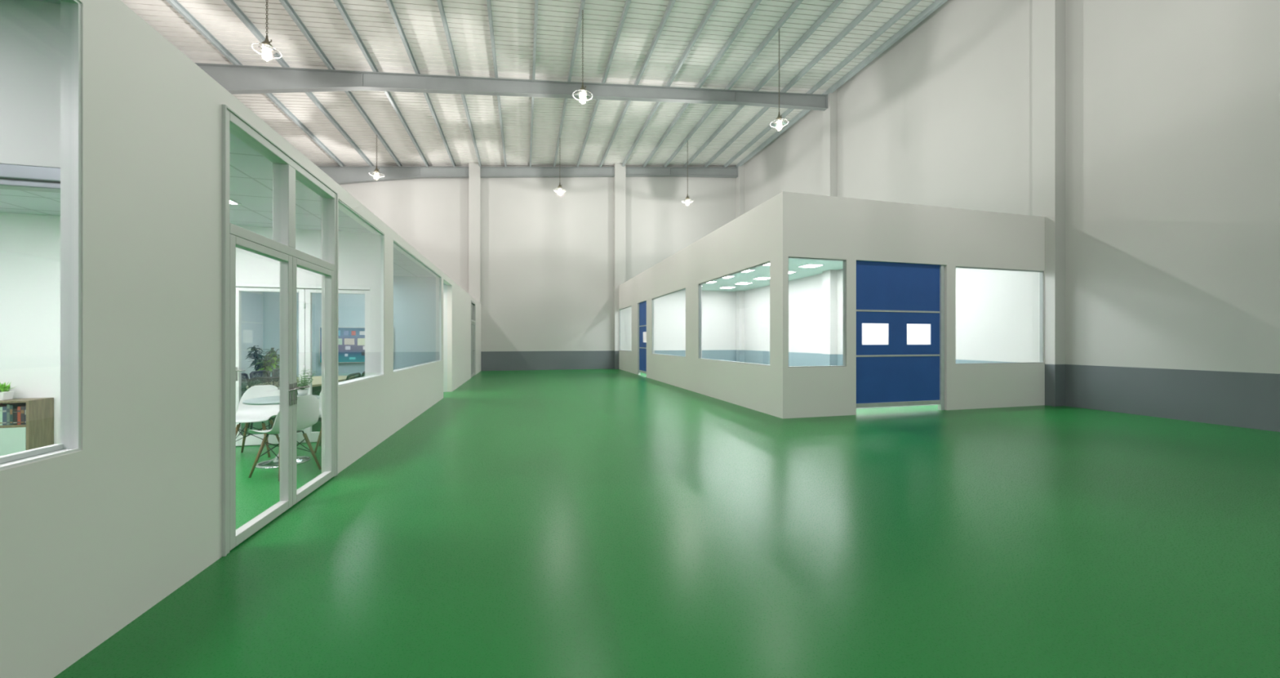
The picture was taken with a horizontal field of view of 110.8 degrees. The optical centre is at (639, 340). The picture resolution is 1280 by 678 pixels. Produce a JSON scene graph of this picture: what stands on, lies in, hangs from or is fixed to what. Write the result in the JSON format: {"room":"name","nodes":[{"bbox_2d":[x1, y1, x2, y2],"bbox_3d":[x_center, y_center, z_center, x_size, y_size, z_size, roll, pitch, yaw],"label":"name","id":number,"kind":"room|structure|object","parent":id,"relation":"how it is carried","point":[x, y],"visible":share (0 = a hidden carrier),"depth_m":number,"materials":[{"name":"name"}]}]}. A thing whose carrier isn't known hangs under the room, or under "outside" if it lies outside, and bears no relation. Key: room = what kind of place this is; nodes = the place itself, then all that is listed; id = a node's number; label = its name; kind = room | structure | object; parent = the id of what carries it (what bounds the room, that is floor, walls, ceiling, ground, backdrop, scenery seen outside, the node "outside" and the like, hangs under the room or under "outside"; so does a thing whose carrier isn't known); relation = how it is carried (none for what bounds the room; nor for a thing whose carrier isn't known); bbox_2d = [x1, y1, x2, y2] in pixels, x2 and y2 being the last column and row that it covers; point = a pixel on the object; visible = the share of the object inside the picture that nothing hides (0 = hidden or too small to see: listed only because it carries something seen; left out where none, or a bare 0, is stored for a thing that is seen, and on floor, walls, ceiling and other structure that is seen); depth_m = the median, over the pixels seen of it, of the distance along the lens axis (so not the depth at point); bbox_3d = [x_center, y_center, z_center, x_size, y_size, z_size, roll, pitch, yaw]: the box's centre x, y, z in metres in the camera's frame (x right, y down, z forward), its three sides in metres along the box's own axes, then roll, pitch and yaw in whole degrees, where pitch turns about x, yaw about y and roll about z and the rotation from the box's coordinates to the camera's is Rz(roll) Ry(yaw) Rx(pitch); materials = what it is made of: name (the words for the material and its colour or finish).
{"room":"industrial warehouse interior","nodes":[
{"label":"industrial warehouse interior","id":0,"kind":"room"},
{"bbox_2d":[0,391,14,399],"bbox_3d":[-7.245,0.630,5.009,0.119,0.095,0.119,0,0,-15],"label":"pot","id":1,"kind":"object","parent":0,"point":[4,395],"depth_m":5.01,"materials":[{"name":"white ceramic"}]},
{"bbox_2d":[0,0,60,168],"bbox_3d":[-5.456,-0.050,1.230,6.075,2.860,0.100,0,0,-15],"label":"wall","id":2,"kind":"structure","parent":0,"point":[30,29],"depth_m":1.92,"materials":[{"name":"paint"}]},
{"bbox_2d":[0,163,60,192],"bbox_3d":[-3.810,0.310,1.656,2.675,2.140,0.085,0,0,-15],"label":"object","id":3,"kind":"structure","parent":2,"relation":"attached to","point":[12,176],"depth_m":1.93,"materials":[{"name":"grey metal"}]},
{"bbox_2d":[0,212,373,444],"bbox_3d":[-6.581,-0.050,5.391,6.020,2.860,0.120,0,0,-15],"label":"wall","id":4,"kind":"structure","parent":0,"point":[30,243],"depth_m":5.21,"materials":[{"name":"paint"}]},
{"bbox_2d":[235,282,373,445],"bbox_3d":[-4.498,0.320,5.925,1.720,2.120,0.149,0,0,-15],"label":"window frame","id":5,"kind":"structure","parent":4,"relation":"in","point":[305,291],"depth_m":5.92,"materials":[{"name":"white metal"}]},
{"bbox_2d":[0,0,446,284],"bbox_3d":[-6.222,-1.500,1.980,7.175,0.040,35.000,0,0,-15],"label":"ceiling","id":6,"kind":"structure","parent":0,"point":[251,173],"depth_m":4.76,"materials":[{"name":"paint"}]},
{"bbox_2d":[229,197,241,204],"bbox_3d":[-4.536,-1.473,4.420,0.600,0.014,0.600,0,0,-15],"label":"ceiling light panel","id":7,"kind":"object","parent":6,"relation":"attached to","point":[231,201],"visible":0.17,"depth_m":4.71,"materials":[{"name":"white plastic"}]},
{"bbox_2d":[0,0,480,677],"bbox_3d":[-2.748,-0.120,2.895,0.120,3.000,35.000,0,0,-15],"label":"wall","id":8,"kind":"structure","parent":0,"point":[92,538],"depth_m":2.23,"materials":[{"name":"paint"}]},
{"bbox_2d":[0,0,80,470],"bbox_3d":[-2.203,-0.495,0.883,0.079,1.950,2.130,0,0,-15],"label":"window","id":9,"kind":"structure","parent":8,"relation":"in","point":[70,10],"depth_m":1.90,"materials":[{"name":"white metal"}]},
{"bbox_2d":[222,104,337,556],"bbox_3d":[-2.910,-0.062,3.654,0.183,2.885,1.760,0,0,-15],"label":"door","id":10,"kind":"structure","parent":8,"relation":"in","point":[286,169],"depth_m":3.58,"materials":[{"name":"white metal"}]},
{"bbox_2d":[337,199,383,386],"bbox_3d":[-3.391,-0.495,5.316,0.118,1.950,1.570,0,0,-15],"label":"window","id":11,"kind":"structure","parent":8,"relation":"in","point":[378,234],"depth_m":6.06,"materials":[{"name":"white metal"}]},
{"bbox_2d":[393,240,441,372],"bbox_3d":[-4.203,-0.500,8.396,0.118,1.960,3.960,0,0,-15],"label":"window","id":12,"kind":"structure","parent":8,"relation":"in","point":[438,278],"depth_m":10.29,"materials":[{"name":"white metal"}]},
{"bbox_2d":[471,300,475,377],"bbox_3d":[-6.364,-0.040,16.762,0.154,2.840,1.500,0,0,-15],"label":"door","id":13,"kind":"structure","parent":8,"relation":"in","point":[473,304],"depth_m":17.08,"materials":[{"name":"white metal"}]},
{"bbox_2d":[240,291,262,395],"bbox_3d":[-7.627,-0.050,7.401,0.120,2.860,4.300,0,0,-15],"label":"wall","id":14,"kind":"structure","parent":0,"point":[251,302],"depth_m":9.05,"materials":[{"name":"paint"}]},
{"bbox_2d":[165,0,345,166],"bbox_3d":[-7.912,-7.241,1.535,0.072,0.160,35.000,0,0,-15],"label":"roof beam","id":15,"kind":"structure","parent":0,"point":[175,4],"depth_m":11.28,"materials":[{"name":"metal"}]},
{"bbox_2d":[223,0,373,166],"bbox_3d":[-6.869,-7.347,1.810,0.072,0.160,35.000,0,0,-15],"label":"roof beam","id":16,"kind":"structure","parent":0,"point":[233,6],"depth_m":11.82,"materials":[{"name":"metal"}]},
{"bbox_2d":[279,0,402,166],"bbox_3d":[-5.826,-7.453,2.084,0.072,0.160,35.000,0,0,-15],"label":"roof beam","id":17,"kind":"structure","parent":0,"point":[285,3],"depth_m":11.71,"materials":[{"name":"metal"}]},
{"bbox_2d":[251,0,281,61],"bbox_3d":[-7.668,-6.580,9.066,0.480,1.678,0.480,0,0,-6],"label":"pendant lamp","id":18,"kind":"object","parent":17,"relation":"hanging from","point":[265,46],"visible":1,"depth_m":9.05,"materials":[{"name":"silver metal"}]},
{"bbox_2d":[368,134,384,180],"bbox_3d":[-9.451,-6.580,15.835,0.480,1.678,0.480,0,0,-24],"label":"pendant lamp","id":19,"kind":"object","parent":17,"relation":"hanging from","point":[376,172],"visible":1,"depth_m":15.82,"materials":[{"name":"silver metal"}]},
{"bbox_2d":[262,275,435,382],"bbox_3d":[-6.529,-0.050,10.002,3.570,2.860,0.170,0,0,-15],"label":"wall","id":20,"kind":"structure","parent":0,"point":[414,297],"depth_m":10.15,"materials":[{"name":"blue paint"}]},
{"bbox_2d":[319,326,394,363],"bbox_3d":[-6.354,0.105,9.929,1.478,0.798,0.060,0,0,-15],"label":"wall tv","id":21,"kind":"object","parent":20,"relation":"attached to","point":[351,340],"visible":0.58,"depth_m":9.87,"materials":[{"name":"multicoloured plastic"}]},
{"bbox_2d":[333,0,429,166],"bbox_3d":[-4.783,-7.560,2.359,0.072,0.160,35.000,0,0,-15],"label":"roof beam","id":22,"kind":"structure","parent":0,"point":[338,3],"depth_m":11.91,"materials":[{"name":"metal"}]},
{"bbox_2d":[386,0,455,166],"bbox_3d":[-3.740,-7.666,2.634,0.072,0.160,35.000,0,0,-15],"label":"roof beam","id":23,"kind":"structure","parent":0,"point":[389,2],"depth_m":12.07,"materials":[{"name":"metal"}]},
{"bbox_2d":[443,284,447,391],"bbox_3d":[-8.082,-0.050,11.087,6.020,2.860,0.120,0,0,-15],"label":"wall","id":24,"kind":"structure","parent":0,"point":[445,286],"depth_m":11.78,"materials":[{"name":"paint"}]},
{"bbox_2d":[436,0,481,166],"bbox_3d":[-2.698,-7.772,2.909,0.072,0.160,35.000,0,0,-15],"label":"roof beam","id":25,"kind":"structure","parent":0,"point":[439,2],"depth_m":12.25,"materials":[{"name":"metal"}]},
{"bbox_2d":[468,162,480,303],"bbox_3d":[-7.344,-3.220,19.616,0.472,9.199,0.320,0,0,-15],"label":"wall column","id":26,"kind":"structure","parent":0,"point":[474,170],"depth_m":19.46,"materials":[{"name":"paint"}]},
{"bbox_2d":[486,0,506,166],"bbox_3d":[-1.655,-7.878,3.183,0.072,0.160,35.000,0,0,-15],"label":"roof beam","id":27,"kind":"structure","parent":0,"point":[488,2],"depth_m":12.39,"materials":[{"name":"metal"}]},
{"bbox_2d":[195,62,827,111],"bbox_3d":[-2.760,-7.555,13.616,19.800,2.750,0.200,0,0,-15],"label":"roof beam","id":28,"kind":"structure","parent":0,"point":[235,78],"depth_m":12.99,"materials":[{"name":"grey metal"}]},
{"bbox_2d":[315,164,735,370],"bbox_3d":[-4.457,-3.885,20.646,20.100,10.530,0.200,0,0,-15],"label":"wall","id":29,"kind":"structure","parent":0,"point":[547,256],"depth_m":20.69,"materials":[{"name":"paint"}]},
{"bbox_2d":[629,349,735,361],"bbox_3d":[2.004,0.943,22.241,6.190,0.875,0.006,0,0,-15],"label":"trim","id":30,"kind":"structure","parent":29,"relation":"attached to","point":[726,354],"depth_m":22.70,"materials":[{"name":"teal paint"}]},
{"bbox_2d":[120,0,935,165],"bbox_3d":[0.025,-8.170,3.635,20.500,2.089,35.418,0,0,-15],"label":"ceiling","id":31,"kind":"structure","parent":0,"point":[420,20],"depth_m":12.95,"materials":[{"name":"paint"}]},
{"bbox_2d":[318,166,737,184],"bbox_3d":[-4.531,-7.555,20.337,19.800,2.750,0.200,0,0,-15],"label":"roof beam","id":32,"kind":"structure","parent":0,"point":[340,175],"depth_m":19.99,"materials":[{"name":"grey metal"}]},
{"bbox_2d":[529,0,537,166],"bbox_3d":[-0.612,-7.984,3.458,0.072,0.160,35.000,0,0,-15],"label":"roof beam","id":33,"kind":"structure","parent":0,"point":[535,1],"depth_m":12.56,"materials":[{"name":"metal"}]},
{"bbox_2d":[553,0,585,166],"bbox_3d":[0.431,-8.091,3.733,0.072,0.160,35.000,0,0,-15],"label":"roof beam","id":34,"kind":"structure","parent":0,"point":[583,2],"depth_m":12.80,"materials":[{"name":"metal"}]},
{"bbox_2d":[553,137,565,195],"bbox_3d":[-3.175,-6.902,17.488,0.480,2.322,0.480,0,0,-24],"label":"pendant lamp","id":35,"kind":"object","parent":34,"relation":"hanging from","point":[559,188],"visible":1,"depth_m":17.48,"materials":[{"name":"silver metal"}]},
{"bbox_2d":[573,10,592,104],"bbox_3d":[-1.392,-6.902,10.719,0.480,2.322,0.480,0,0,-24],"label":"pendant lamp","id":36,"kind":"object","parent":34,"relation":"hanging from","point":[582,93],"visible":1,"depth_m":10.71,"materials":[{"name":"silver metal"}]},
{"bbox_2d":[576,0,631,166],"bbox_3d":[1.474,-8.197,4.008,0.072,0.160,35.000,0,0,-15],"label":"roof beam","id":37,"kind":"structure","parent":0,"point":[627,4],"depth_m":12.97,"materials":[{"name":"metal"}]},
{"bbox_2d":[613,163,626,368],"bbox_3d":[-0.982,-3.545,21.292,0.530,9.849,0.320,0,0,-15],"label":"wall column","id":38,"kind":"structure","parent":0,"point":[620,178],"depth_m":21.13,"materials":[{"name":"paint"}]},
{"bbox_2d":[599,0,675,166],"bbox_3d":[2.517,-8.303,4.283,0.072,0.160,35.000,0,0,-15],"label":"roof beam","id":39,"kind":"structure","parent":0,"point":[671,3],"depth_m":13.18,"materials":[{"name":"metal"}]},
{"bbox_2d":[53,368,1279,677],"bbox_3d":[0.027,1.453,3.627,20.500,0.154,35.400,0,0,-15],"label":"floor","id":40,"kind":"structure","parent":0,"point":[611,522],"depth_m":2.89,"materials":[{"name":"green paint"}]},
{"bbox_2d":[0,397,53,455],"bbox_3d":[-7.620,1.029,4.908,1.465,0.702,0.275,0,0,-15],"label":"bookshelf","id":41,"kind":"object","parent":40,"relation":"on","point":[38,429],"visible":0.59,"depth_m":5.00,"materials":[{"name":"brown wood"}]},
{"bbox_2d":[0,406,2,425],"bbox_3d":[-7.154,0.847,4.998,0.024,0.205,0.153,0,0,-15],"label":"book","id":42,"kind":"object","parent":41,"relation":"in","point":[1,407],"visible":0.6,"depth_m":4.93,"materials":[{"name":"paper"}]},
{"bbox_2d":[2,405,6,425],"bbox_3d":[-7.126,0.845,5.008,0.034,0.210,0.157,0,0,-15],"label":"book","id":43,"kind":"object","parent":41,"relation":"in","point":[4,408],"visible":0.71,"depth_m":4.93,"materials":[{"name":"paper"}]},
{"bbox_2d":[0,382,15,399],"bbox_3d":[-7.232,0.570,5.004,0.224,0.215,0.217,0,0,7],"label":"potted grass","id":44,"kind":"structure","parent":41,"relation":"on","point":[5,394],"depth_m":5.01,"materials":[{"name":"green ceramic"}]},
{"bbox_2d":[13,408,17,424],"bbox_3d":[-7.041,0.860,5.033,0.037,0.180,0.163,0,0,-15],"label":"book","id":45,"kind":"object","parent":41,"relation":"in","point":[15,410],"visible":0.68,"depth_m":4.96,"materials":[{"name":"paper"}]},
{"bbox_2d":[6,402,26,425],"bbox_3d":[-7.100,0.835,5.031,0.025,0.231,0.189,0,0,-15],"label":"book","id":46,"kind":"object","parent":41,"relation":"in","point":[7,405],"visible":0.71,"depth_m":4.94,"materials":[{"name":"paper"}]},
{"bbox_2d":[9,403,26,424],"bbox_3d":[-7.074,0.839,5.032,0.025,0.221,0.178,0,0,-15],"label":"book","id":47,"kind":"object","parent":41,"relation":"in","point":[11,406],"visible":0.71,"depth_m":4.95,"materials":[{"name":"paper"}]},
{"bbox_2d":[17,404,26,424],"bbox_3d":[-7.011,0.848,5.048,0.027,0.204,0.176,0,0,-15],"label":"book","id":48,"kind":"object","parent":41,"relation":"in","point":[18,407],"visible":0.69,"depth_m":4.96,"materials":[{"name":"paper"}]},
{"bbox_2d":[20,405,24,424],"bbox_3d":[-6.981,0.848,5.054,0.031,0.204,0.174,0,0,-15],"label":"book","id":49,"kind":"object","parent":41,"relation":"in","point":[22,408],"visible":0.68,"depth_m":4.97,"materials":[{"name":"paper"}]},
{"bbox_2d":[24,405,26,424],"bbox_3d":[-6.952,0.847,5.069,0.031,0.207,0.188,0,0,-15],"label":"book","id":50,"kind":"object","parent":41,"relation":"in","point":[24,406],"visible":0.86,"depth_m":4.98,"materials":[{"name":"paper"}]},
{"bbox_2d":[240,372,272,429],"bbox_3d":[-5.809,0.933,6.720,0.565,0.875,0.544,0,0,-18],"label":"mesh chair","id":51,"kind":"object","parent":40,"relation":"on","point":[246,378],"visible":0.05,"depth_m":6.77,"materials":[{"name":"black plastic"}]},
{"bbox_2d":[235,384,279,457],"bbox_3d":[-4.630,0.972,5.318,0.472,0.820,0.467,0,0,-22],"label":"shell chair","id":52,"kind":"object","parent":40,"relation":"on","point":[246,413],"visible":0.78,"depth_m":5.43,"materials":[{"name":"white plastic"}]},
{"bbox_2d":[249,369,271,426],"bbox_3d":[-5.984,0.933,7.267,0.565,0.875,0.544,0,0,-12],"label":"mesh chair","id":53,"kind":"object","parent":40,"relation":"on","point":[264,372],"visible":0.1,"depth_m":7.24,"materials":[{"name":"black fabric"}]},
{"bbox_2d":[245,345,279,381],"bbox_3d":[-7.259,0.741,8.613,0.683,1.278,0.672,0,0,-37],"label":"leafy plant","id":54,"kind":"object","parent":40,"relation":"on","point":[268,362],"visible":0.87,"depth_m":8.51,"materials":[{"name":"green plant"}]},
{"bbox_2d":[248,376,279,433],"bbox_3d":[-5.120,0.933,6.246,0.544,0.875,0.565,0,0,-15],"label":"mesh chair","id":55,"kind":"object","parent":40,"relation":"on","point":[255,379],"visible":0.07,"depth_m":5.98,"materials":[{"name":"black plastic"}]},
{"bbox_2d":[271,368,279,420],"bbox_3d":[-6.101,0.933,7.827,0.565,0.875,0.544,0,0,-9],"label":"mesh chair","id":56,"kind":"object","parent":40,"relation":"on","point":[274,371],"visible":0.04,"depth_m":7.67,"materials":[{"name":"black fabric"}]},
{"bbox_2d":[242,394,319,468],"bbox_3d":[-4.034,1.018,4.987,0.680,0.725,0.680,0,0,-15],"label":"round table","id":57,"kind":"object","parent":40,"relation":"on","point":[273,463],"visible":0.41,"depth_m":4.85,"materials":[{"name":"grey laminate"}]},
{"bbox_2d":[297,388,308,395],"bbox_3d":[-3.993,0.618,5.225,0.110,0.075,0.110,0,0,-15],"label":"pot","id":58,"kind":"object","parent":57,"relation":"on","point":[300,391],"depth_m":5.19,"materials":[{"name":"white ceramic"}]},
{"bbox_2d":[296,368,314,395],"bbox_3d":[-4.004,0.499,5.233,0.289,0.313,0.452,0,0,-15],"label":"potted fern","id":59,"kind":"object","parent":57,"relation":"on","point":[300,391],"visible":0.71,"depth_m":5.19,"materials":[{"name":"green plant"}]},
{"bbox_2d":[248,394,321,480],"bbox_3d":[-3.655,0.972,4.568,0.467,0.820,0.472,0,0,16],"label":"shell chair","id":60,"kind":"object","parent":40,"relation":"on","point":[307,406],"visible":0.64,"depth_m":4.53,"materials":[{"name":"white plastic"}]},
{"bbox_2d":[246,375,355,432],"bbox_3d":[-5.297,1.010,7.033,0.920,0.740,1.900,0,0,-15],"label":"meeting table","id":61,"kind":"object","parent":40,"relation":"on","point":[317,381],"visible":0.15,"depth_m":7.37,"materials":[{"name":"brown wood"}]},
{"bbox_2d":[314,390,321,453],"bbox_3d":[-3.903,0.972,5.685,0.472,0.820,0.467,0,0,-30],"label":"shell chair","id":62,"kind":"object","parent":40,"relation":"on","point":[319,439],"visible":0.05,"depth_m":5.59,"materials":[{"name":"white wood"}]},
{"bbox_2d":[311,372,360,394],"bbox_3d":[-4.558,0.933,6.605,0.565,0.875,0.544,0,0,-12],"label":"mesh chair","id":63,"kind":"object","parent":40,"relation":"on","point":[358,374],"visible":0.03,"depth_m":6.51,"materials":[{"name":"black fabric"}]},
{"bbox_2d":[622,0,719,166],"bbox_3d":[3.560,-8.409,4.557,0.072,0.160,35.000,0,0,-15],"label":"roof purlin","id":64,"kind":"structure","parent":0,"point":[714,2],"depth_m":13.31,"materials":[{"name":"metal"}]},
{"bbox_2d":[618,193,779,417],"bbox_3d":[0.790,-0.620,14.505,0.100,4.000,13.710,0,0,-15],"label":"wall","id":65,"kind":"structure","parent":0,"point":[752,238],"depth_m":10.54,"materials":[{"name":"paint"}]},
{"bbox_2d":[619,305,631,351],"bbox_3d":[-0.634,-0.495,19.903,0.072,1.950,2.505,0,0,-15],"label":"window","id":66,"kind":"structure","parent":65,"relation":"in","point":[631,305],"depth_m":21.10,"materials":[{"name":"white metal"}]},
{"bbox_2d":[638,300,646,374],"bbox_3d":[0.127,-0.052,17.060,0.078,2.865,1.310,0,0,-15],"label":"door","id":67,"kind":"structure","parent":65,"relation":"in","point":[642,305],"depth_m":17.22,"materials":[{"name":"blue plastic"}]},
{"bbox_2d":[652,288,685,356],"bbox_3d":[0.897,-0.500,14.094,0.072,1.960,3.400,0,0,-15],"label":"window","id":68,"kind":"structure","parent":65,"relation":"in","point":[683,288],"depth_m":15.72,"materials":[{"name":"white metal"}]},
{"bbox_2d":[698,261,769,365],"bbox_3d":[2.011,-0.495,9.863,0.072,1.950,3.470,0,0,-15],"label":"window","id":69,"kind":"structure","parent":65,"relation":"in","point":[767,262],"depth_m":11.39,"materials":[{"name":"white metal"}]},
{"bbox_2d":[642,0,761,166],"bbox_3d":[4.603,-8.516,4.832,0.072,0.160,35.000,0,0,-15],"label":"roof purlin","id":70,"kind":"structure","parent":0,"point":[756,2],"depth_m":13.55,"materials":[{"name":"metal"}]},
{"bbox_2d":[662,0,803,166],"bbox_3d":[5.646,-8.622,5.107,0.072,0.160,35.000,0,0,-15],"label":"roof purlin","id":71,"kind":"structure","parent":0,"point":[794,6],"depth_m":13.73,"materials":[{"name":"metal"}]},
{"bbox_2d":[681,140,693,205],"bbox_3d":[2.032,-7.154,18.860,0.480,2.828,0.480,0,0,-6],"label":"pendant lamp","id":72,"kind":"object","parent":71,"relation":"hanging from","point":[687,200],"visible":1,"depth_m":18.84,"materials":[{"name":"silver metal"}]},
{"bbox_2d":[769,29,788,131],"bbox_3d":[3.815,-7.154,12.091,0.480,2.828,0.480,0,0,-24],"label":"pendant lamp","id":73,"kind":"object","parent":71,"relation":"hanging from","point":[779,121],"visible":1,"depth_m":12.08,"materials":[{"name":"silver metal"}]},
{"bbox_2d":[735,163,744,350],"bbox_3d":[5.192,-3.855,22.878,0.300,10.470,0.400,0,0,-15],"label":"wall column","id":74,"kind":"structure","parent":0,"point":[740,180],"depth_m":22.70,"materials":[{"name":"paint"}]},
{"bbox_2d":[683,0,843,167],"bbox_3d":[6.689,-8.728,5.382,0.072,0.160,35.000,0,0,-15],"label":"roof purlin","id":75,"kind":"structure","parent":0,"point":[836,3],"depth_m":13.85,"materials":[{"name":"metal"}]},
{"bbox_2d":[684,257,843,291],"bbox_3d":[3.936,-2.585,15.499,6.490,0.070,14.030,0,0,-15],"label":"ceiling","id":76,"kind":"structure","parent":0,"point":[793,264],"depth_m":17.21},
{"bbox_2d":[719,286,736,288],"bbox_3d":[4.218,-2.543,21.277,0.600,0.014,0.600,0,0,-15],"label":"ceiling light panel","id":77,"kind":"object","parent":76,"relation":"attached to","point":[722,286],"visible":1,"depth_m":21.17,"materials":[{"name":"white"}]},
{"bbox_2d":[733,281,752,284],"bbox_3d":[4.626,-2.543,19.730,0.600,0.014,0.600,0,0,-15],"label":"ceiling light panel","id":78,"kind":"object","parent":76,"relation":"attached to","point":[740,282],"visible":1,"depth_m":19.61,"materials":[{"name":"white plastic"}]},
{"bbox_2d":[735,282,751,284],"bbox_3d":[4.626,-2.544,19.730,0.556,0.008,0.556,0,0,-15],"label":"diffuser","id":79,"kind":"object","parent":78,"relation":"attached to","point":[737,282],"depth_m":19.63,"materials":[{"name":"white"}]},
{"bbox_2d":[742,269,755,272],"bbox_3d":[3.808,-2.543,16.163,0.600,0.014,0.600,0,0,-15],"label":"ceiling light panel","id":80,"kind":"object","parent":76,"relation":"attached to","point":[748,270],"visible":0.44,"depth_m":16.13,"materials":[{"name":"white plastic"}]},
{"bbox_2d":[752,276,769,279],"bbox_3d":[5.046,-2.543,18.134,0.600,0.014,0.600,0,0,-15],"label":"ceiling light panel","id":81,"kind":"object","parent":76,"relation":"attached to","point":[758,277],"visible":0.83,"depth_m":18.04,"materials":[{"name":"white plastic"}]},
{"bbox_2d":[754,277,769,279],"bbox_3d":[5.046,-2.544,18.134,0.556,0.008,0.556,0,0,-15],"label":"diffuser","id":82,"kind":"object","parent":81,"relation":"attached to","point":[755,277],"depth_m":18.18,"materials":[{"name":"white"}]},
{"bbox_2d":[798,263,824,267],"bbox_3d":[5.846,-2.543,15.098,0.600,0.014,0.600,0,0,-15],"label":"ceiling light panel","id":83,"kind":"object","parent":76,"relation":"attached to","point":[808,265],"visible":1,"depth_m":15.07,"materials":[{"name":"white plastic"}]},
{"bbox_2d":[800,264,821,267],"bbox_3d":[5.846,-2.544,15.098,0.556,0.008,0.556,0,0,-15],"label":"diffuser","id":84,"kind":"object","parent":83,"relation":"attached to","point":[805,265],"depth_m":15.07,"materials":[{"name":"white plastic"}]},
{"bbox_2d":[703,0,883,167],"bbox_3d":[7.731,-8.834,5.657,0.072,0.160,35.000,0,0,-15],"label":"roof purlin","id":85,"kind":"structure","parent":0,"point":[874,3],"depth_m":14.06,"materials":[{"name":"metal"}]},
{"bbox_2d":[722,0,921,167],"bbox_3d":[8.774,-8.941,5.931,0.072,0.160,35.000,0,0,-15],"label":"roof purlin","id":86,"kind":"structure","parent":0,"point":[910,5],"depth_m":14.09,"materials":[{"name":"metal"}]},
{"bbox_2d":[822,89,836,354],"bbox_3d":[6.958,-3.855,16.177,0.300,10.470,0.420,0,0,-15],"label":"wall column","id":87,"kind":"structure","parent":0,"point":[829,115],"depth_m":15.99,"materials":[{"name":"paint"}]},
{"bbox_2d":[734,0,947,167],"bbox_3d":[9.475,-9.012,6.116,0.120,0.160,35.000,0,0,-15],"label":"roof purlin","id":88,"kind":"structure","parent":0,"point":[936,4],"depth_m":14.29,"materials":[{"name":"metal"}]},
{"bbox_2d":[779,191,1044,418],"bbox_3d":[5.543,-0.620,8.617,6.290,4.000,0.100,0,0,-15],"label":"wall","id":89,"kind":"structure","parent":0,"point":[851,229],"depth_m":8.44,"materials":[{"name":"paint"}]},
{"bbox_2d":[788,256,846,367],"bbox_3d":[3.198,-0.500,7.997,1.220,1.960,0.072,0,0,-15],"label":"window","id":90,"kind":"structure","parent":89,"relation":"in","point":[843,260],"depth_m":8.12,"materials":[{"name":"white metal"}]},
{"bbox_2d":[856,260,944,409],"bbox_3d":[5.010,-0.052,8.486,2.126,2.865,0.078,0,0,-15],"label":"door","id":91,"kind":"structure","parent":89,"relation":"in","point":[895,373],"depth_m":8.47,"materials":[{"name":"blue plastic"}]},
{"bbox_2d":[955,266,1044,364],"bbox_3d":[7.414,-0.495,9.108,2.400,1.950,0.072,0,0,-15],"label":"window","id":92,"kind":"structure","parent":89,"relation":"in","point":[1041,273],"depth_m":9.38,"materials":[{"name":"white metal"}]},
{"bbox_2d":[744,0,1279,431],"bbox_3d":[9.842,-3.890,6.213,0.200,10.540,35.400,0,0,-15],"label":"wall","id":93,"kind":"structure","parent":0,"point":[1172,107],"depth_m":8.55,"materials":[{"name":"paint"}]},
{"bbox_2d":[735,349,1018,365],"bbox_3d":[6.906,0.943,16.356,0.308,0.875,13.874,0,0,-15],"label":"trim","id":94,"kind":"structure","parent":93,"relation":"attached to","point":[795,358],"depth_m":17.97,"materials":[{"name":"teal paint"}]},
{"bbox_2d":[1031,0,1065,406],"bbox_3d":[8.735,-3.855,9.432,0.300,10.470,0.430,0,0,-15],"label":"wall column","id":95,"kind":"structure","parent":0,"point":[1048,16],"depth_m":9.25,"materials":[{"name":"paint"}]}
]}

